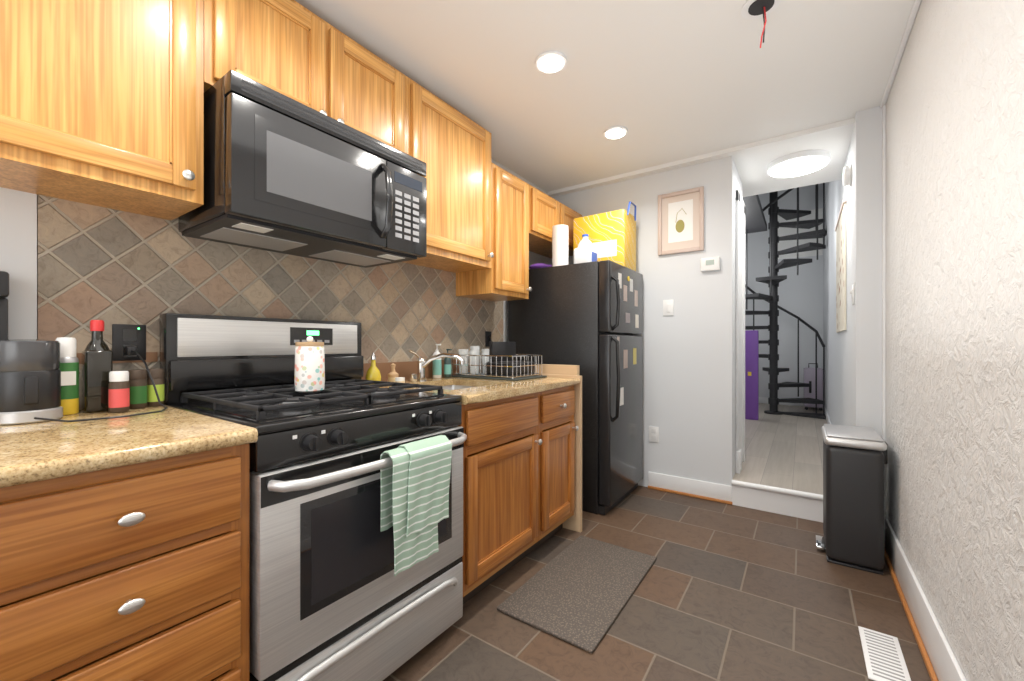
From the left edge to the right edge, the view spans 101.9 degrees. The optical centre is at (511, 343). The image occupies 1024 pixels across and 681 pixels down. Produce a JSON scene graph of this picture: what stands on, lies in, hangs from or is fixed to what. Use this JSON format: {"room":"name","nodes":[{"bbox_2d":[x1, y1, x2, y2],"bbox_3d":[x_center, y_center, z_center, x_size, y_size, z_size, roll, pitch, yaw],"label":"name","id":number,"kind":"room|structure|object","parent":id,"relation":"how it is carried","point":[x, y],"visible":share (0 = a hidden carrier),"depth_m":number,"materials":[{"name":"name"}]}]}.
{"room":"kitchen","nodes":[
{"label":"kitchen","id":0,"kind":"room"},
{"bbox_2d":[491,159,550,341],"bbox_3d":[-1.055,-0.115,1.831,0.120,2.470,4.990,0,0,35],"label":"wall","id":1,"kind":"structure","parent":0,"point":[534,258],"depth_m":3.31,"materials":[{"name":"white paint"}]},
{"bbox_2d":[0,187,36,338],"bbox_3d":[-1.916,-0.117,0.486,0.011,0.645,1.798,0,0,35],"label":"wall","id":2,"kind":"structure","parent":1,"relation":"attached to","point":[18,236],"depth_m":1.19,"materials":[{"name":"white paint"}]},
{"bbox_2d":[0,0,203,219],"bbox_3d":[-1.247,-0.860,1.139,0.358,0.840,0.595,0,0,35],"label":"upper cabinet","id":3,"kind":"object","parent":1,"relation":"attached to","point":[101,103],"visible":1,"depth_m":1.14,"materials":[{"name":"brown wood"}]},
{"bbox_2d":[37,195,502,409],"bbox_3d":[-0.732,-0.138,2.173,0.016,0.685,2.320,0,0,35],"label":"tile backsplash","id":4,"kind":"structure","parent":1,"relation":"attached to","point":[109,267],"depth_m":1.59,"materials":[{"name":"tile"}]},
{"bbox_2d":[112,324,145,360],"bbox_3d":[-1.265,-0.005,1.377,0.032,0.120,0.085,0,0,35],"label":"outlet","id":5,"kind":"object","parent":4,"relation":"attached to","point":[127,339],"visible":0.98,"depth_m":1.38,"materials":[{"name":"black plastic"}]},
{"bbox_2d":[485,331,490,346],"bbox_3d":[-0.169,-0.035,2.966,0.006,0.110,0.065,0,0,35],"label":"electrical outlet","id":6,"kind":"object","parent":4,"relation":"attached to","point":[487,337],"visible":0.79,"depth_m":2.95,"materials":[{"name":"black plastic"}]},
{"bbox_2d":[204,0,405,152],"bbox_3d":[-0.841,-1.055,1.718,0.358,0.450,0.815,0,0,35],"label":"upper cabinet","id":7,"kind":"object","parent":1,"relation":"attached to","point":[295,50],"visible":0.5,"depth_m":1.57,"materials":[{"name":"brown wood"}]},
{"bbox_2d":[179,70,426,267],"bbox_3d":[-0.775,-0.609,1.682,0.505,0.437,0.794,0,0,35],"label":"microwave","id":8,"kind":"object","parent":7,"relation":"attached to","point":[283,174],"visible":0.98,"depth_m":1.46,"materials":[{"name":"black metal"}]},
{"bbox_2d":[404,76,493,272],"bbox_3d":[-0.417,-0.870,2.324,0.358,0.820,0.661,0,0,35],"label":"upper cabinet","id":9,"kind":"object","parent":1,"relation":"attached to","point":[448,145],"visible":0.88,"depth_m":2.24,"materials":[{"name":"brown wood"}]},
{"bbox_2d":[456,162,531,301],"bbox_3d":[-0.107,-0.708,2.767,0.358,0.795,0.416,0,0,35],"label":"upper cabinet","id":10,"kind":"object","parent":1,"relation":"attached to","point":[505,277],"visible":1,"depth_m":2.65,"materials":[{"name":"brown wood"}]},
{"bbox_2d":[529,185,582,257],"bbox_3d":[0.257,-0.938,3.285,0.358,0.335,0.847,0,0,35],"label":"upper cabinet","id":11,"kind":"object","parent":1,"relation":"attached to","point":[546,212],"visible":0.33,"depth_m":3.09,"materials":[{"name":"brown wood"}]},
{"bbox_2d":[295,0,914,196],"bbox_3d":[0.123,-1.385,1.458,2.480,0.130,5.970,0,0,35],"label":"ceiling","id":12,"kind":"structure","parent":0,"point":[664,81],"depth_m":2.08,"materials":[{"name":"white paint"}]},
{"bbox_2d":[535,51,566,73],"bbox_3d":[0.185,-1.341,1.982,0.149,0.014,0.149,0,0,26],"label":"recessed light","id":13,"kind":"object","parent":12,"relation":"in","point":[549,62],"depth_m":1.97,"materials":[{"name":"white"}]},
{"bbox_2d":[604,126,627,138],"bbox_3d":[0.659,-1.341,2.640,0.149,0.014,0.149,0,0,29],"label":"recessed light","id":14,"kind":"object","parent":12,"relation":"in","point":[615,132],"depth_m":2.62,"materials":[{"name":"white glass"}]},
{"bbox_2d":[741,0,781,47],"bbox_3d":[0.991,-1.274,1.650,0.138,0.149,0.138,0,0,26],"label":"wire","id":15,"kind":"object","parent":12,"relation":"in","point":[752,9],"depth_m":1.66,"materials":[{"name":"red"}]},
{"bbox_2d":[767,150,830,177],"bbox_3d":[2.069,-1.298,3.007,0.380,0.043,0.380,0,0,35],"label":"light","id":16,"kind":"object","parent":12,"relation":"attached to","point":[798,163],"visible":1,"depth_m":2.95,"materials":[{"name":"white glass"}]},
{"bbox_2d":[551,156,733,486],"bbox_3d":[0.984,-0.115,3.376,1.450,2.470,0.120,0,0,35],"label":"wall","id":17,"kind":"structure","parent":0,"point":[688,378],"depth_m":3.08,"materials":[{"name":"white paint"}]},
{"bbox_2d":[649,426,658,442],"bbox_3d":[1.098,0.700,3.216,0.076,0.120,0.008,0,0,35],"label":"outlet","id":18,"kind":"object","parent":17,"relation":"attached to","point":[653,434],"visible":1,"depth_m":3.21,"materials":[{"name":"white plastic"}]},
{"bbox_2d":[663,300,673,315],"bbox_3d":[1.187,-0.275,3.153,0.078,0.120,0.010,0,0,35],"label":"light switch","id":19,"kind":"object","parent":17,"relation":"attached to","point":[668,307],"visible":1,"depth_m":3.15,"materials":[{"name":"white plastic"}]},
{"bbox_2d":[658,186,703,255],"bbox_3d":[1.256,-0.910,3.097,0.325,0.460,0.022,0,0,35],"label":"picture frame","id":20,"kind":"object","parent":17,"relation":"attached to","point":[680,221],"visible":1,"depth_m":3.09,"materials":[{"name":"beige wood"}]},
{"bbox_2d":[648,472,732,504],"bbox_3d":[1.300,1.058,3.064,0.585,0.125,0.027,0,0,35],"label":"baseboard","id":21,"kind":"structure","parent":17,"relation":"attached to","point":[715,492],"depth_m":3.05,"materials":[{"name":"white wood"}]},
{"bbox_2d":[701,256,719,271],"bbox_3d":[1.422,-0.573,2.977,0.125,0.095,0.030,0,0,35],"label":"thermostat","id":22,"kind":"object","parent":17,"relation":"attached to","point":[710,264],"visible":0.96,"depth_m":2.96,"materials":[{"name":"white plastic"}]},
{"bbox_2d":[732,480,822,522],"bbox_3d":[1.804,1.034,2.707,0.658,0.173,0.037,0,0,35],"label":"trim","id":23,"kind":"structure","parent":17,"relation":"attached to","point":[795,503],"depth_m":2.73,"materials":[{"name":"white wood"}]},
{"bbox_2d":[383,485,930,680],"bbox_3d":[-0.158,1.150,1.056,2.480,0.060,4.990,0,0,35],"label":"floor","id":24,"kind":"structure","parent":0,"point":[725,592],"depth_m":1.72,"materials":[{"name":"tile"}]},
{"bbox_2d":[0,444,248,680],"bbox_3d":[-1.060,0.681,1.035,0.777,0.878,0.456,0,0,35],"label":"drawers","id":25,"kind":"object","parent":24,"relation":"on","point":[137,572],"visible":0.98,"depth_m":0.83,"materials":[{"name":"brown wood"}]},
{"bbox_2d":[0,406,257,487],"bbox_3d":[-1.183,0.223,0.865,0.771,0.035,0.880,0,0,35],"label":"countertop","id":26,"kind":"structure","parent":25,"relation":"on","point":[37,452],"depth_m":0.90,"materials":[{"name":"stone"}]},
{"bbox_2d":[0,271,8,339],"bbox_3d":[-1.465,0.004,1.038,0.080,0.400,0.260,0,0,35],"label":"coffee maker","id":27,"kind":"object","parent":26,"relation":"on","point":[4,284],"visible":0.54,"depth_m":1.13,"materials":[{"name":"black plastic"}]},
{"bbox_2d":[0,339,62,424],"bbox_3d":[-1.284,0.096,1.101,0.132,0.216,0.128,0,0,35],"label":"kitchen appliance","id":28,"kind":"object","parent":26,"relation":"on","point":[30,380],"visible":0.96,"depth_m":1.06,"materials":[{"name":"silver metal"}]},
{"bbox_2d":[34,350,167,421],"bbox_3d":[-1.190,0.111,1.206,0.288,0.182,0.275,0,0,35],"label":"cord","id":29,"kind":"object","parent":28,"relation":"attached to","point":[152,381],"visible":1,"depth_m":1.16,"materials":[{"name":"black plastic"}]},
{"bbox_2d":[55,337,78,414],"bbox_3d":[-1.297,0.092,1.207,0.053,0.224,0.052,0,0,35],"label":"olive oil","id":30,"kind":"object","parent":26,"relation":"on","point":[69,364],"visible":0.62,"depth_m":1.20,"materials":[{"name":"yellow"}]},
{"bbox_2d":[82,320,112,412],"bbox_3d":[-1.260,0.065,1.261,0.060,0.277,0.060,0,0,35],"label":"oil bottle","id":31,"kind":"object","parent":26,"relation":"on","point":[97,360],"visible":0.94,"depth_m":1.24,"materials":[{"name":"black"}]},
{"bbox_2d":[108,371,129,412],"bbox_3d":[-1.182,0.142,1.249,0.047,0.123,0.046,0,0,35],"label":"spice jar","id":32,"kind":"object","parent":26,"relation":"on","point":[119,393],"visible":0.96,"depth_m":1.23,"materials":[{"name":"brown"}]},
{"bbox_2d":[128,369,146,408],"bbox_3d":[-1.196,0.142,1.326,0.047,0.123,0.046,0,0,35],"label":"spice jar","id":33,"kind":"object","parent":26,"relation":"on","point":[138,386],"visible":0.81,"depth_m":1.31,"materials":[{"name":"brown"}]},
{"bbox_2d":[146,368,163,406],"bbox_3d":[-1.181,0.142,1.374,0.047,0.123,0.046,0,0,35],"label":"spice jar","id":34,"kind":"object","parent":26,"relation":"on","point":[157,374],"visible":0.81,"depth_m":1.36,"materials":[{"name":"brown"}]},
{"bbox_2d":[160,313,466,680],"bbox_3d":[-0.669,0.507,1.513,0.818,1.225,0.758,0,0,35],"label":"range","id":35,"kind":"object","parent":24,"relation":"on","point":[332,597],"visible":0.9,"depth_m":1.28,"materials":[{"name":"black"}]},
{"bbox_2d":[294,336,324,392],"bbox_3d":[-0.704,0.069,1.445,0.096,0.193,0.096,0,0,35],"label":"floral canister","id":36,"kind":"object","parent":35,"relation":"on","point":[309,375],"visible":1,"depth_m":1.41,"materials":[{"name":"ceramic"}]},
{"bbox_2d":[380,435,451,575],"bbox_3d":[-0.300,0.499,1.333,0.080,0.366,0.242,0,0,35],"label":"towel","id":37,"kind":"object","parent":35,"relation":"hanging from","point":[415,480],"visible":0.98,"depth_m":1.29,"materials":[{"name":"green fabric"}]},
{"bbox_2d":[458,392,541,603],"bbox_3d":[-0.313,0.681,2.096,0.786,0.878,0.591,0,0,35],"label":"base cabinet","id":38,"kind":"object","parent":24,"relation":"on","point":[502,442],"visible":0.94,"depth_m":1.85,"materials":[{"name":"brown wood"}]},
{"bbox_2d":[366,377,579,404],"bbox_3d":[-0.201,0.223,2.268,0.771,0.035,1.005,0,0,35],"label":"countertop","id":39,"kind":"structure","parent":38,"relation":"on","point":[484,390],"depth_m":2.10,"materials":[{"name":"stone"}]},
{"bbox_2d":[365,353,380,384],"bbox_3d":[-0.692,0.124,2.071,0.076,0.160,0.076,0,0,35],"label":"dish soap bottle","id":40,"kind":"object","parent":39,"relation":"on","point":[373,372],"visible":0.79,"depth_m":2.05,"materials":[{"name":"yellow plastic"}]},
{"bbox_2d":[388,363,398,381],"bbox_3d":[-0.626,0.152,2.184,0.056,0.103,0.056,0,0,35],"label":"dish brush","id":41,"kind":"object","parent":39,"relation":"on","point":[392,375],"visible":0.85,"depth_m":2.17,"materials":[{"name":"beige wood"}]},
{"bbox_2d":[395,377,404,382],"bbox_3d":[-0.528,0.180,1.957,0.045,0.047,0.045,0,0,35],"label":"cup","id":42,"kind":"object","parent":39,"relation":"on","point":[400,379],"visible":0.44,"depth_m":1.94,"materials":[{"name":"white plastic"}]},
{"bbox_2d":[410,374,416,381],"bbox_3d":[-0.534,0.184,2.254,0.038,0.040,0.038,0,0,35],"label":"cup","id":43,"kind":"object","parent":39,"relation":"on","point":[413,377],"visible":1,"depth_m":2.24,"materials":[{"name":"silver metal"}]},
{"bbox_2d":[408,349,463,380],"bbox_3d":[-0.419,0.117,2.299,0.256,0.176,0.202,0,0,35],"label":"faucet","id":44,"kind":"object","parent":39,"relation":"on","point":[422,363],"visible":0.98,"depth_m":2.31,"materials":[{"name":"silver metal"}]},
{"bbox_2d":[433,344,440,377],"bbox_3d":[-0.447,0.102,2.480,0.056,0.204,0.052,0,0,35],"label":"soap bottle","id":45,"kind":"object","parent":39,"relation":"on","point":[437,368],"visible":0.96,"depth_m":2.46,"materials":[{"name":"teal plastic"}]},
{"bbox_2d":[444,349,451,377],"bbox_3d":[-0.390,0.117,2.531,0.052,0.174,0.044,0,0,35],"label":"soap bottle","id":46,"kind":"object","parent":39,"relation":"on","point":[447,367],"visible":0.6,"depth_m":2.52,"materials":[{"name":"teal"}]},
{"bbox_2d":[442,385,474,389],"bbox_3d":[-0.308,0.321,2.145,0.417,0.159,0.452,0,0,35],"label":"sink","id":47,"kind":"object","parent":39,"relation":"in","point":[451,387],"depth_m":2.42,"materials":[{"name":"silver metal"}]},
{"bbox_2d":[451,342,546,380],"bbox_3d":[-0.086,0.095,2.572,0.500,0.218,0.345,0,0,35],"label":"dish rack","id":48,"kind":"object","parent":39,"relation":"on","point":[498,361],"visible":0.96,"depth_m":2.50,"materials":[{"name":"grey metal"}]},
{"bbox_2d":[526,385,578,555],"bbox_3d":[-0.025,0.681,2.506,0.786,0.878,0.408,0,0,35],"label":"base cabinet","id":49,"kind":"object","parent":24,"relation":"on","point":[557,428],"visible":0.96,"depth_m":2.28,"materials":[{"name":"brown wood"}]},
{"bbox_2d":[525,364,581,532],"bbox_3d":[0.123,0.625,2.699,0.735,0.990,0.058,0,0,35],"label":"cabinet end panel","id":50,"kind":"object","parent":24,"relation":"on","point":[574,522],"visible":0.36,"depth_m":2.48,"materials":[{"name":"beige wood"}]},
{"bbox_2d":[508,260,642,514],"bbox_3d":[0.519,0.287,3.170,0.863,1.665,0.688,0,0,35],"label":"fridge","id":51,"kind":"object","parent":24,"relation":"on","point":[587,317],"visible":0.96,"depth_m":2.82,"materials":[{"name":"black metal"}]},
{"bbox_2d":[529,263,551,268],"bbox_3d":[0.220,-0.572,3.094,0.200,0.050,0.160,0,0,35],"label":"cloth","id":52,"kind":"object","parent":51,"relation":"on","point":[537,265],"visible":0.42,"depth_m":3.03,"materials":[{"name":"purple fabric"}]},
{"bbox_2d":[552,225,567,266],"bbox_3d":[0.347,-0.694,2.980,0.116,0.295,0.116,0,0,35],"label":"paper towel roll","id":53,"kind":"object","parent":51,"relation":"on","point":[559,245],"visible":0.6,"depth_m":2.93,"materials":[{"name":"white paper"}]},
{"bbox_2d":[573,234,596,263],"bbox_3d":[0.535,-0.671,3.019,0.142,0.250,0.140,0,0,35],"label":"milk jug","id":54,"kind":"object","parent":51,"relation":"on","point":[584,251],"visible":0.83,"depth_m":2.97,"materials":[{"name":"white plastic"}]},
{"bbox_2d":[573,201,635,270],"bbox_3d":[0.730,-0.797,3.229,0.442,0.502,0.272,0,0,35],"label":"tote bag","id":55,"kind":"object","parent":51,"relation":"on","point":[612,235],"visible":0.69,"depth_m":3.09,"materials":[{"name":"yellow paper"}]},
{"bbox_2d":[497,535,656,652],"bbox_3d":[0.344,1.113,1.951,0.435,0.014,0.810,0,0,35],"label":"rug","id":56,"kind":"object","parent":24,"relation":"on","point":[579,591],"visible":1,"depth_m":1.85,"materials":[{"name":"grey carpet"}]},
{"bbox_2d":[815,424,887,574],"bbox_3d":[1.807,0.793,2.226,0.287,0.653,0.400,0,0,35],"label":"trash can","id":57,"kind":"object","parent":24,"relation":"on","point":[855,459],"visible":1,"depth_m":2.07,"materials":[{"name":"grey metal"}]},
{"bbox_2d":[858,626,910,680],"bbox_3d":[1.327,1.117,1.482,0.115,0.006,0.310,0,0,35],"label":"floor vent","id":58,"kind":"object","parent":24,"relation":"in","point":[883,657],"visible":1,"depth_m":1.48,"materials":[{"name":"white metal"}]},
{"bbox_2d":[734,162,742,474],"bbox_3d":[1.710,-0.880,3.252,0.120,4.000,0.510,0,0,35],"label":"wall","id":59,"kind":"structure","parent":0,"point":[738,184],"depth_m":3.06,"materials":[{"name":"white paint"}]},
{"bbox_2d":[736,189,744,473],"bbox_3d":[1.783,-0.095,3.226,0.029,2.090,0.450,0,0,35],"label":"door frame","id":60,"kind":"structure","parent":59,"relation":"attached to","point":[740,331],"depth_m":3.24,"materials":[{"name":"white wood"}]},
{"bbox_2d":[732,403,826,494],"bbox_3d":[2.716,1.065,4.898,2.180,0.230,4.600,0,0,35],"label":"floor","id":61,"kind":"structure","parent":0,"point":[784,451],"depth_m":3.67,"materials":[{"name":"laminate"}]},
{"bbox_2d":[745,330,758,419],"bbox_3d":[3.020,0.390,5.246,0.160,1.119,0.102,0,0,35],"label":"door","id":62,"kind":"structure","parent":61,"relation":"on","point":[751,374],"depth_m":5.20,"materials":[{"name":"purple"}]},
{"bbox_2d":[743,183,826,418],"bbox_3d":[2.776,-0.917,5.185,1.910,3.734,2.880,0,0,35],"label":"stair","id":63,"kind":"structure","parent":61,"relation":"on","point":[755,220],"depth_m":5.61,"materials":[{"name":"black metal"}]},
{"bbox_2d":[804,363,822,410],"bbox_3d":[4.391,0.616,6.049,0.229,0.663,0.372,0,0,35],"label":"suitcase","id":64,"kind":"object","parent":61,"relation":"on","point":[809,377],"visible":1,"depth_m":5.91,"materials":[{"name":"grey plastic"}]},
{"bbox_2d":[745,183,822,397],"bbox_3d":[3.950,-0.880,6.765,2.300,4.000,0.126,0,0,35],"label":"wall","id":65,"kind":"structure","parent":0,"point":[800,294],"depth_m":6.43,"materials":[{"name":"white paint"}]},
{"bbox_2d":[759,397,803,405],"bbox_3d":[3.859,0.900,6.750,1.890,0.100,0.013,0,0,35],"label":"baseboard","id":66,"kind":"structure","parent":65,"relation":"attached to","point":[763,400],"depth_m":6.50,"materials":[{"name":"white"}]},
{"bbox_2d":[823,106,881,436],"bbox_3d":[3.430,-0.880,4.236,0.250,4.000,4.625,0,0,35],"label":"wall","id":67,"kind":"structure","parent":0,"point":[853,373],"depth_m":2.41,"materials":[{"name":"white paint"}]},
{"bbox_2d":[825,407,830,423],"bbox_3d":[3.367,0.900,4.380,0.017,0.100,4.459,0,0,35],"label":"baseboard","id":68,"kind":"structure","parent":67,"relation":"attached to","point":[826,414],"depth_m":4.90,"materials":[{"name":"white wood"}]},
{"bbox_2d":[835,198,846,332],"bbox_3d":[2.609,-0.562,3.300,0.018,0.925,0.940,0,0,35],"label":"tapestry","id":69,"kind":"object","parent":67,"relation":"attached to","point":[840,228],"visible":1,"depth_m":3.16,"materials":[{"name":"beige fabric"}]},
{"bbox_2d":[842,164,851,186],"bbox_3d":[2.152,-1.080,2.668,0.044,0.136,0.136,0,0,35],"label":"smoke detector","id":70,"kind":"object","parent":67,"relation":"attached to","point":[847,175],"visible":1,"depth_m":2.63,"materials":[{"name":"white plastic"}]},
{"bbox_2d":[850,284,853,304],"bbox_3d":[2.065,-0.300,2.521,0.017,0.120,0.080,0,0,35],"label":"light switch","id":71,"kind":"object","parent":67,"relation":"attached to","point":[852,291],"visible":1,"depth_m":2.51,"materials":[{"name":"white plastic"}]},
{"bbox_2d":[885,0,1023,680],"bbox_3d":[0.800,-0.115,0.370,0.124,2.470,4.725,0,0,35],"label":"wall","id":72,"kind":"structure","parent":0,"point":[954,513],"depth_m":1.22,"materials":[{"name":"white paint"}]},
{"bbox_2d":[882,104,885,512],"bbox_3d":[2.090,-0.203,2.332,0.011,2.295,0.029,0,0,35],"label":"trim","id":73,"kind":"structure","parent":72,"relation":"attached to","point":[884,272],"depth_m":2.32,"materials":[{"name":"white"}]},
{"bbox_2d":[880,0,920,107],"bbox_3d":[0.740,-1.343,0.412,0.021,0.013,4.724,0,0,35],"label":"crown molding","id":74,"kind":"structure","parent":72,"relation":"attached to","point":[911,20],"depth_m":1.88,"materials":[{"name":"white"}]},
{"bbox_2d":[884,513,966,680],"bbox_3d":[0.697,1.032,0.442,0.125,0.175,4.724,0,0,35],"label":"baseboard","id":75,"kind":"structure","parent":72,"relation":"attached to","point":[939,658],"depth_m":1.56,"materials":[{"name":"white wood"}]}
]}

